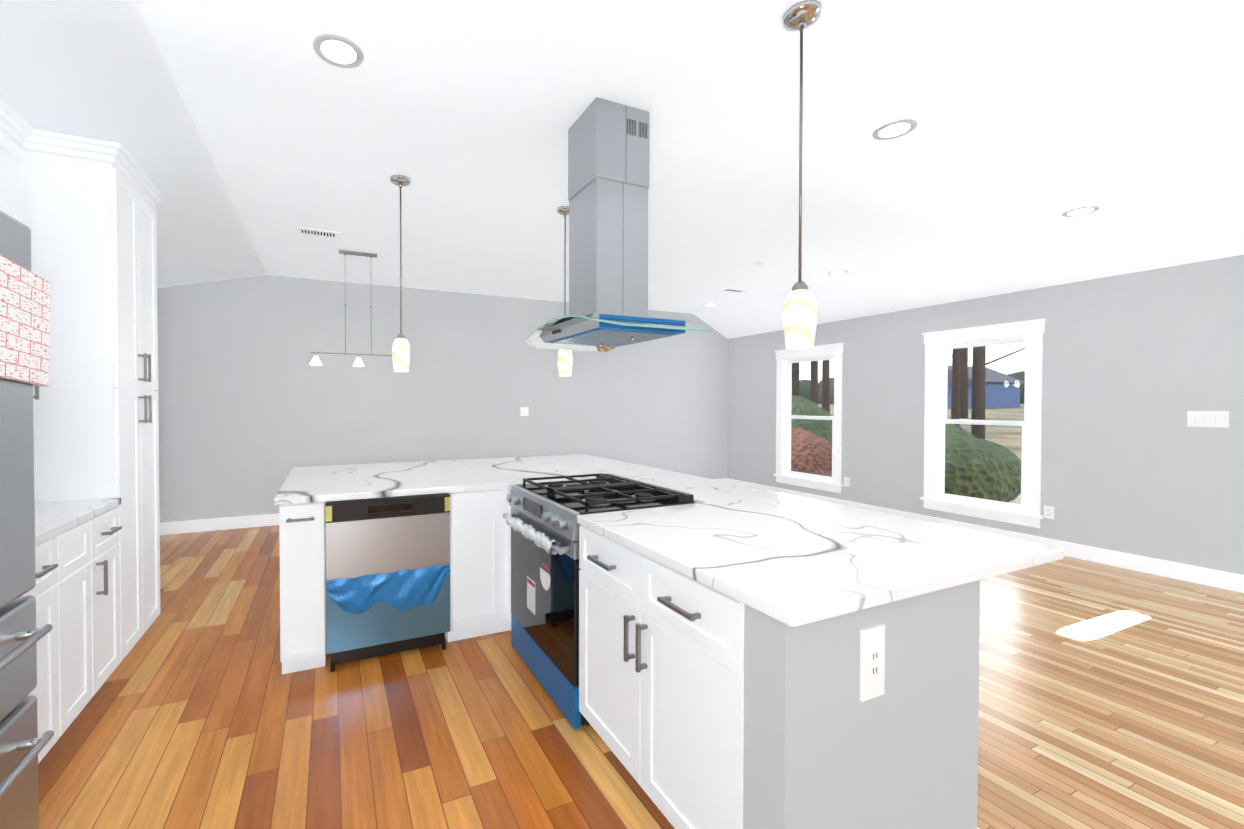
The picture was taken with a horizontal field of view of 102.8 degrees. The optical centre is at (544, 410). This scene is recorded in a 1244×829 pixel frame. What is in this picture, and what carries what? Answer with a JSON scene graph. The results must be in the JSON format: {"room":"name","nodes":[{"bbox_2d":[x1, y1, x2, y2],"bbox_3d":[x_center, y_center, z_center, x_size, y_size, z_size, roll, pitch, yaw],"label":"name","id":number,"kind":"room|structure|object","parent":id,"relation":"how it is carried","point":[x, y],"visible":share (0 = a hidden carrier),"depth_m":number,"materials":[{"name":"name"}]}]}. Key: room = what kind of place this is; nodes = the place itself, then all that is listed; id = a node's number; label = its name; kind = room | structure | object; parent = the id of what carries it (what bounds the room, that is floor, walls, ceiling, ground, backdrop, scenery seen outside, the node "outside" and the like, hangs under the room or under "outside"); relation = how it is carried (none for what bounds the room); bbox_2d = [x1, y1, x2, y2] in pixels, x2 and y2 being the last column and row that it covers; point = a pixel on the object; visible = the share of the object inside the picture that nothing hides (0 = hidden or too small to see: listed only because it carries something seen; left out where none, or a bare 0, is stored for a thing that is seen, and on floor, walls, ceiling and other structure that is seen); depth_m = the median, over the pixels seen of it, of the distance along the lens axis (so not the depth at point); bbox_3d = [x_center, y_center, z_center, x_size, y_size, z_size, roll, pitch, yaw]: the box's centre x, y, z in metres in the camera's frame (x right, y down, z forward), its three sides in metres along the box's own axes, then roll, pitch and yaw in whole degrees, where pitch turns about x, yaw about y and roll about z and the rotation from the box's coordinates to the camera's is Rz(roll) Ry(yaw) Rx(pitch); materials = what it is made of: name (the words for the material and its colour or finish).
{"room":"kitchen","nodes":[
{"label":"kitchen","id":0,"kind":"room"},
{"bbox_2d":[155,288,159,511],"bbox_3d":[-2.267,-0.297,0.920,0.160,3.300,9.040,0,1,-23],"label":"wall","id":1,"kind":"structure","parent":0,"point":[158,401],"depth_m":5.09,"materials":[{"name":"grey paint"}]},
{"bbox_2d":[0,114,3,211],"bbox_3d":[-2.315,-0.619,1.778,0.319,1.180,0.400,0,1,-23],"label":"upper cabinet","id":2,"kind":"object","parent":1,"relation":"attached to","point":[1,115],"depth_m":2.06,"materials":[{"name":"white wood"}]},
{"bbox_2d":[4,118,38,399],"bbox_3d":[-2.420,-0.622,2.021,0.319,1.180,0.368,0,1,-23],"label":"upper cabinet","id":3,"kind":"object","parent":1,"relation":"attached to","point":[14,179],"depth_m":2.16,"materials":[{"name":"white wood"}]},
{"bbox_2d":[158,275,727,522],"bbox_3d":[-0.510,-0.373,6.699,7.990,3.300,0.160,0,1,-23],"label":"wall","id":4,"kind":"structure","parent":0,"point":[255,407],"depth_m":6.00,"materials":[{"name":"grey paint"}]},
{"bbox_2d":[160,478,727,534],"bbox_3d":[-0.475,1.213,6.638,7.670,0.130,0.019,0,1,-23],"label":"baseboard","id":5,"kind":"structure","parent":4,"relation":"attached to","point":[189,526],"depth_m":5.31,"materials":[{"name":"white paint"}]},
{"bbox_2d":[520,407,528,415],"bbox_3d":[-0.270,0.017,6.716,0.120,0.120,0.009,0,1,-23],"label":"switch plate","id":6,"kind":"object","parent":4,"relation":"attached to","point":[524,411],"visible":1,"depth_m":6.72,"materials":[{"name":"white plastic"}]},
{"bbox_2d":[0,0,1243,338],"bbox_3d":[1.291,-1.524,2.538,7.990,0.990,9.200,0,1,-23],"label":"ceiling","id":7,"kind":"structure","parent":0,"point":[250,136],"depth_m":2.60,"materials":[{"name":"white paint"}]},
{"bbox_2d":[296,227,340,238],"bbox_3d":[-1.889,-1.485,4.122,0.340,0.009,0.150,0,1,-23],"label":"ceiling vent","id":8,"kind":"object","parent":7,"relation":"in","point":[315,232],"visible":1,"depth_m":4.10,"materials":[{"name":"white metal"}]},
{"bbox_2d":[312,34,363,67],"bbox_3d":[-0.838,-1.458,2.006,0.194,0.007,0.194,0,1,-23],"label":"recessed light","id":9,"kind":"object","parent":7,"relation":"in","point":[338,51],"visible":1,"depth_m":2.00,"materials":[{"name":"white"}]},
{"bbox_2d":[310,250,391,365],"bbox_3d":[-1.769,-0.959,4.683,0.840,1.075,0.100,0,1,-23],"label":"pendant chandelier","id":10,"kind":"object","parent":7,"relation":"hanging from","point":[316,361],"visible":0.92,"depth_m":4.65,"materials":[{"name":"silver metal"}]},
{"bbox_2d":[390,175,410,371],"bbox_3d":[-0.920,-0.863,3.156,0.130,1.227,0.130,0,1,-23],"label":"pendant light","id":11,"kind":"object","parent":7,"relation":"hanging from","point":[401,353],"visible":0.98,"depth_m":3.13,"materials":[{"name":"white glass"}]},
{"bbox_2d":[556,206,572,375],"bbox_3d":[0.154,-0.870,3.645,0.130,1.227,0.130,0,1,-23],"label":"pendant light","id":12,"kind":"object","parent":7,"relation":"hanging from","point":[565,360],"visible":0.71,"depth_m":3.62,"materials":[{"name":"silver metal"}]},
{"bbox_2d":[526,97,712,351],"bbox_3d":[0.322,-0.906,2.506,0.600,1.125,0.920,0,1,-23],"label":"range hood","id":13,"kind":"object","parent":7,"relation":"hanging from","point":[608,163],"visible":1,"depth_m":2.38,"materials":[{"name":"silver metal"}]},
{"bbox_2d":[703,304,716,306],"bbox_3d":[2.412,-1.526,7.147,0.194,0.007,0.194,0,1,-23],"label":"recessed light","id":14,"kind":"object","parent":7,"relation":"in","point":[708,305],"visible":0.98,"depth_m":7.17,"materials":[{"name":"white"}]},
{"bbox_2d":[719,288,748,292],"bbox_3d":[2.393,-1.513,6.212,0.340,0.009,0.150,0,1,-23],"label":"ceiling vent","id":15,"kind":"object","parent":7,"relation":"in","point":[734,290],"visible":1,"depth_m":6.20,"materials":[{"name":"white metal"}]},
{"bbox_2d":[755,258,766,263],"bbox_3d":[2.162,-1.485,4.913,0.116,0.030,0.116,0,1,-23],"label":"smoke detector","id":16,"kind":"object","parent":7,"relation":"attached to","point":[761,261],"visible":1,"depth_m":4.88,"materials":[{"name":"white paint"}]},
{"bbox_2d":[782,0,821,348],"bbox_3d":[0.948,-0.846,1.820,0.130,1.227,0.130,0,1,-23],"label":"pendant light","id":17,"kind":"object","parent":7,"relation":"hanging from","point":[799,316],"visible":0.98,"depth_m":1.80,"materials":[{"name":"white glass"}]},
{"bbox_2d":[828,270,847,275],"bbox_3d":[3.218,-1.503,5.393,0.194,0.007,0.194,0,1,-23],"label":"recessed light","id":18,"kind":"object","parent":7,"relation":"in","point":[841,272],"visible":1,"depth_m":5.38,"materials":[{"name":"white"}]},
{"bbox_2d":[872,119,917,139],"bbox_3d":[1.835,-1.466,2.579,0.194,0.007,0.194,0,1,-23],"label":"recessed light","id":19,"kind":"object","parent":7,"relation":"in","point":[894,129],"visible":1,"depth_m":2.57,"materials":[{"name":"white"}]},
{"bbox_2d":[1062,206,1099,216],"bbox_3d":[3.999,-1.480,3.672,0.194,0.007,0.194,0,1,-23],"label":"recessed light","id":20,"kind":"object","parent":7,"relation":"in","point":[1080,211],"visible":0.98,"depth_m":3.67,"materials":[{"name":"white"}]},
{"bbox_2d":[38,525,1243,828],"bbox_3d":[1.291,1.391,2.576,8.670,0.120,9.880,0,1,-23],"label":"floor","id":21,"kind":"structure","parent":0,"point":[1110,697],"depth_m":2.09,"materials":[{"name":"brown wood"}]},
{"bbox_2d":[0,211,53,828],"bbox_3d":[-1.509,0.446,0.698,0.925,1.820,0.902,0,1,-23],"label":"refrigerator","id":22,"kind":"object","parent":21,"relation":"on","point":[22,744],"visible":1,"depth_m":1.20,"materials":[{"name":"grey metal"}]},
{"bbox_2d":[0,254,50,386],"bbox_3d":[-1.270,-0.211,1.183,0.012,0.280,0.285,0,-3,-23],"label":"sign","id":23,"kind":"object","parent":22,"relation":"attached to","point":[25,298],"visible":1,"depth_m":1.20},
{"bbox_2d":[26,527,73,763],"bbox_3d":[-2.054,0.907,1.585,0.629,0.876,0.440,0,1,-23],"label":"base cabinet","id":24,"kind":"object","parent":21,"relation":"on","point":[53,591],"depth_m":1.83,"materials":[{"name":"white wood"}]},
{"bbox_2d":[74,514,105,719],"bbox_3d":[-2.174,0.903,1.860,0.629,0.876,0.400,0,1,-23],"label":"base cabinet","id":25,"kind":"object","parent":21,"relation":"on","point":[75,591],"depth_m":2.08,"materials":[{"name":"white wood"}]},
{"bbox_2d":[22,129,163,660],"bbox_3d":[-2.446,0.032,2.523,0.667,2.600,0.665,0,1,-23],"label":"pantry cabinet","id":26,"kind":"object","parent":21,"relation":"on","point":[93,226],"visible":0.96,"depth_m":2.36,"materials":[{"name":"white wood"}]},
{"bbox_2d":[102,507,121,679],"bbox_3d":[-2.279,0.900,2.102,0.629,0.876,0.368,0,1,-23],"label":"base cabinet","id":27,"kind":"object","parent":21,"relation":"on","point":[110,518],"depth_m":2.31,"materials":[{"name":"white wood"}]},
{"bbox_2d":[35,498,120,544],"bbox_3d":[-2.087,0.400,1.666,0.638,0.134,1.304,0,1,-23],"label":"countertop","id":28,"kind":"structure","parent":27,"relation":"on","point":[53,519],"depth_m":2.06,"materials":[{"name":"stone"}]},
{"bbox_2d":[279,502,325,673],"bbox_3d":[-1.319,0.892,2.717,0.200,0.876,0.629,0,1,-23],"label":"base cabinet","id":29,"kind":"object","parent":21,"relation":"on","point":[302,526],"depth_m":2.44,"materials":[{"name":"white wood"}]},
{"bbox_2d":[325,493,449,671],"bbox_3d":[-0.921,0.896,2.857,0.628,0.863,0.629,0,1,-23],"label":"dishwasher","id":30,"kind":"object","parent":21,"relation":"on","point":[387,575],"visible":0.98,"depth_m":2.59,"materials":[{"name":"silver metal"}]},
{"bbox_2d":[438,489,506,641],"bbox_3d":[-0.500,0.887,3.073,0.305,0.876,0.629,0,1,-23],"label":"base cabinet","id":31,"kind":"object","parent":21,"relation":"on","point":[478,526],"depth_m":2.80,"materials":[{"name":"white wood"}]},
{"bbox_2d":[507,490,511,630],"bbox_3d":[-0.091,0.885,3.251,0.702,0.876,0.629,0,1,-23],"label":"base cabinet","id":32,"kind":"object","parent":21,"relation":"on","point":[509,614],"depth_m":2.87,"materials":[{"name":"white wood"}]},
{"bbox_2d":[274,456,605,504],"bbox_3d":[-0.707,0.428,3.298,1.830,0.034,1.300,0,1,-23],"label":"countertop","id":33,"kind":"structure","parent":32,"relation":"on","point":[311,484],"depth_m":3.08,"materials":[{"name":"stone"}]},
{"bbox_2d":[498,454,1063,626],"bbox_3d":[0.440,0.435,2.766,1.230,0.034,3.190,0,1,-23],"label":"countertop","id":34,"kind":"structure","parent":32,"relation":"on","point":[992,555],"depth_m":1.65,"materials":[{"name":"stone"}]},
{"bbox_2d":[503,473,694,728],"bbox_3d":[0.219,0.857,2.485,0.695,0.950,0.778,0,1,-23],"label":"range","id":35,"kind":"object","parent":21,"relation":"on","point":[541,519],"visible":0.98,"depth_m":2.28,"materials":[{"name":"silver metal"}]},
{"bbox_2d":[579,525,910,828],"bbox_3d":[0.604,0.904,1.745,0.629,0.876,0.875,0,1,-23],"label":"base cabinet","id":36,"kind":"object","parent":21,"relation":"on","point":[702,706],"depth_m":1.27,"materials":[{"name":"white wood"}]},
{"bbox_2d":[727,255,1243,574],"bbox_3d":[4.914,-0.338,4.041,0.160,3.300,9.040,0,1,-23],"label":"wall","id":37,"kind":"structure","parent":0,"point":[1136,366],"depth_m":4.23,"materials":[{"name":"grey paint"}]},
{"bbox_2d":[773,343,843,492],"bbox_3d":[3.683,0.097,6.816,0.210,1.933,1.048,0,1,-23],"label":"window","id":38,"kind":"structure","parent":37,"relation":"in","point":[785,474],"depth_m":6.85,"materials":[{"name":"white paint"}]},
{"bbox_2d":[844,477,849,486],"bbox_3d":[3.858,0.912,6.276,0.008,0.116,0.072,0,1,-23],"label":"electrical outlet","id":39,"kind":"object","parent":37,"relation":"attached to","point":[846,481],"visible":1,"depth_m":6.27,"materials":[{"name":"white plastic"}]},
{"bbox_2d":[920,319,1045,527],"bbox_3d":[4.462,0.120,5.023,0.210,1.933,1.018,0,1,-23],"label":"window","id":40,"kind":"structure","parent":37,"relation":"in","point":[936,497],"depth_m":4.96,"materials":[{"name":"white paint"}]},
{"bbox_2d":[728,478,1243,592],"bbox_3d":[4.052,1.223,5.824,0.016,0.130,5.060,0,1,-23],"label":"baseboard","id":41,"kind":"structure","parent":37,"relation":"attached to","point":[1200,575],"depth_m":4.19,"materials":[{"name":"white paint"}]},
{"bbox_2d":[1044,505,1054,518],"bbox_3d":[4.625,0.936,4.510,0.008,0.116,0.072,0,1,-23],"label":"electrical outlet","id":42,"kind":"object","parent":37,"relation":"attached to","point":[1048,512],"visible":1,"depth_m":4.51,"materials":[{"name":"white plastic"}]},
{"bbox_2d":[1187,411,1228,427],"bbox_3d":[4.976,0.066,3.692,0.009,0.120,0.190,0,1,-23],"label":"switch plate","id":43,"kind":"object","parent":37,"relation":"attached to","point":[1207,418],"visible":1,"depth_m":3.69,"materials":[{"name":"white plastic"}]},
{"label":"outside","id":44,"kind":"structure","parent":0,"visible":0},
{"bbox_2d":[818,404,1023,503],"bbox_3d":[64.218,-0.339,60.617,153.720,2.817,180.000,0,1,-23],"label":"ground","id":45,"kind":"structure","parent":44,"point":[1007,416],"depth_m":26.68,"materials":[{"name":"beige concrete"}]},
{"bbox_2d":[791,346,1024,501],"bbox_3d":[42.072,-6.542,62.086,112.696,18.210,108.821,0,1,-23],"label":"trees","id":46,"kind":"object","parent":45,"relation":"on","point":[956,440],"depth_m":8.68,"materials":[{"name":"green plant"}]},
{"bbox_2d":[947,365,1024,408],"bbox_3d":[54.780,-2.845,64.387,11.000,5.900,8.500,0,1,-23],"label":"house","id":47,"kind":"structure","parent":45,"relation":"on","point":[993,383],"depth_m":61.41,"materials":[{"name":"blue"}]}
]}

